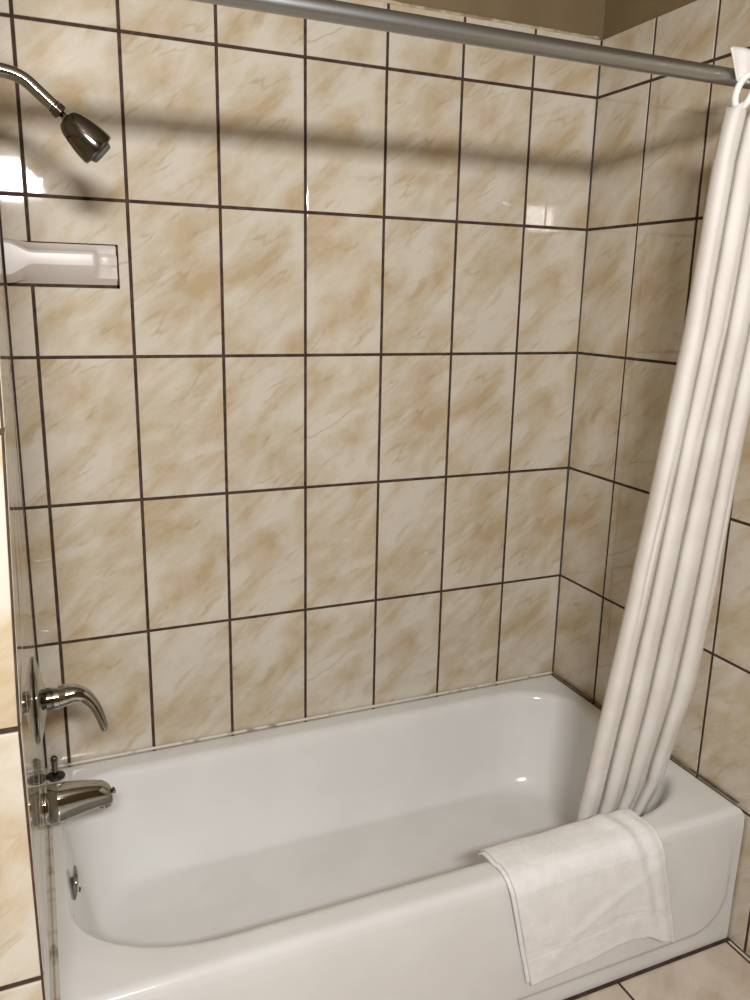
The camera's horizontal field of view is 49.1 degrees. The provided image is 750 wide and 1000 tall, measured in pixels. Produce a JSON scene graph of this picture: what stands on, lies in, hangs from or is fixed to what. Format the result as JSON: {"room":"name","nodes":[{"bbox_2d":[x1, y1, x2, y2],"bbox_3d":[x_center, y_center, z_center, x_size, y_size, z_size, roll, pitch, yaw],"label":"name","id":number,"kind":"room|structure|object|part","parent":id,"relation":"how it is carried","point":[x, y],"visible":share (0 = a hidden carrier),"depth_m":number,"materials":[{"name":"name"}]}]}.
{"room":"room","nodes":[
{"label":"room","id":0,"kind":"room"},
{"bbox_2d":[0,381,45,999],"bbox_3d":[-0.813,0.228,0.763,0.911,2.207,0.023,-5,15,-23],"label":"wall","id":1,"kind":"structure","parent":0,"point":[21,969],"depth_m":0.96,"materials":[{"name":"tile"}]},
{"bbox_2d":[0,229,54,999],"bbox_3d":[-0.630,0.076,1.393,0.072,2.207,1.060,-5,15,-23],"label":"wall","id":2,"kind":"structure","parent":0,"point":[34,759],"depth_m":1.24,"materials":[{"name":"tile"}]},
{"bbox_2d":[0,62,110,163],"bbox_3d":[-0.543,-0.654,1.372,0.189,0.163,0.066,-5,15,-23],"label":"shower","id":3,"kind":"object","parent":2,"relation":"attached to","point":[89,141],"visible":1,"depth_m":1.37,"materials":[{"name":"silver metal"}]},
{"bbox_3d":[-0.576,-0.676,1.349,0.113,0.072,0.022,-5,15,-23],"label":"arm","id":4,"kind":"part","parent":3,"relation":"part of","materials":[{"name":"silver metal"}]},
{"bbox_2d":[32,656,107,743],"bbox_3d":[-0.596,0.381,1.609,0.128,0.168,0.168,-5,15,-23],"label":"faucet","id":5,"kind":"object","parent":2,"relation":"attached to","point":[55,697],"visible":1,"depth_m":1.58,"materials":[{"name":"silver metal"}]},
{"bbox_3d":[-0.578,0.409,1.622,0.092,0.105,0.044,-4,15,-20],"label":"lever","id":6,"kind":"part","parent":5,"relation":"part of","materials":[{"name":"silver metal"}]},
{"bbox_2d":[43,780,115,824],"bbox_3d":[-0.597,0.604,1.666,0.136,0.077,0.077,-5,15,-23],"label":"tub spout","id":7,"kind":"object","parent":2,"relation":"attached to","point":[65,800],"visible":1,"depth_m":1.64,"materials":[{"name":"silver metal"}]},
{"bbox_2d":[190,0,749,89],"bbox_3d":[0.199,-0.740,1.318,1.522,0.068,0.068,-5,15,-23],"label":"curtain rod","id":8,"kind":"object","parent":2,"relation":"attached to","point":[330,11],"visible":1,"depth_m":1.29,"materials":[{"name":"grey metal"}]},
{"bbox_2d":[576,46,749,821],"bbox_3d":[0.662,0.014,1.800,0.297,1.775,0.226,-5,15,-23],"label":"shower curtain","id":9,"kind":"object","parent":8,"relation":"hanging from","point":[655,666],"visible":0.94,"depth_m":1.74,"materials":[{"name":"fabric"}]},
{"bbox_2d":[0,0,605,770],"bbox_3d":[-0.118,-0.266,2.160,1.620,2.525,0.056,-5,15,-23],"label":"wall","id":10,"kind":"structure","parent":0,"point":[308,454],"depth_m":2.08,"materials":[{"name":"tile"}]},
{"bbox_2d":[3,238,119,288],"bbox_3d":[-0.677,-0.514,1.788,0.235,0.098,0.050,-5,15,-23],"label":"soap dish","id":11,"kind":"object","parent":10,"relation":"attached to","point":[27,263],"visible":1,"depth_m":1.78,"materials":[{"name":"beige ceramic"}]},
{"bbox_2d":[372,0,599,39],"bbox_3d":[-0.091,-1.181,1.913,1.509,0.013,0.011,-5,15,-23],"label":"trim","id":12,"kind":"structure","parent":10,"relation":"attached to","point":[384,1],"depth_m":2.07,"materials":[{"name":"paint"}]},
{"bbox_2d":[563,937,730,999],"bbox_3d":[0.174,1.145,1.734,1.530,0.004,0.008,-5,15,-23],"label":"trim","id":13,"kind":"structure","parent":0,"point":[617,981],"depth_m":1.93,"materials":[{"name":"tile"}]},
{"bbox_2d":[553,0,749,955],"bbox_3d":[1.151,-0.013,1.242,0.056,2.525,2.717,-5,15,-23],"label":"wall","id":14,"kind":"structure","parent":0,"point":[656,136],"depth_m":2.12,"materials":[{"name":"tile"}]},
{"bbox_2d":[576,941,749,999],"bbox_3d":[0.139,1.424,0.711,2.440,0.052,1.923,-5,15,-23],"label":"floor","id":15,"kind":"structure","parent":0,"point":[722,971],"depth_m":1.90,"materials":[{"name":"tile"}]},
{"bbox_3d":[0.013,1.075,2.117,1.620,0.048,0.836,-5,15,-23],"label":"floor slab","id":16,"kind":"structure","parent":0,"visible":0},
{"bbox_2d":[46,671,744,999],"bbox_3d":[0.021,0.876,2.037,1.533,0.371,0.789,-5,15,-23],"label":"bathtub","id":17,"kind":"object","parent":16,"relation":"on","point":[335,857],"visible":0.77,"depth_m":2.06,"materials":[{"name":"ceramic"}]},
{"bbox_2d":[46,755,64,781],"bbox_3d":[-0.783,0.652,2.008,0.046,0.058,0.046,-5,15,-23],"label":"drain stopper","id":18,"kind":"object","parent":17,"relation":"on","point":[56,775],"visible":0.98,"depth_m":2.00,"materials":[{"name":"silver metal"}]},
{"bbox_3d":[-0.783,0.647,2.007,0.016,0.049,0.016,-5,15,-23],"label":"knob","id":19,"kind":"part","parent":18,"relation":"part of","materials":[{"name":"silver metal"}]},
{"bbox_3d":[-0.626,0.799,1.714,0.018,0.070,0.070,-5,15,-23],"label":"overflow plate","id":20,"kind":"part","parent":17,"relation":"part of","materials":[{"name":"silver metal"}]},
{"bbox_2d":[478,808,675,985],"bbox_3d":[0.463,0.884,1.844,0.473,0.313,0.145,-5,15,-23],"label":"bath towel","id":21,"kind":"object","parent":17,"relation":"on","point":[580,891],"visible":1,"depth_m":1.78,"materials":[{"name":"white fabric"}]}
]}

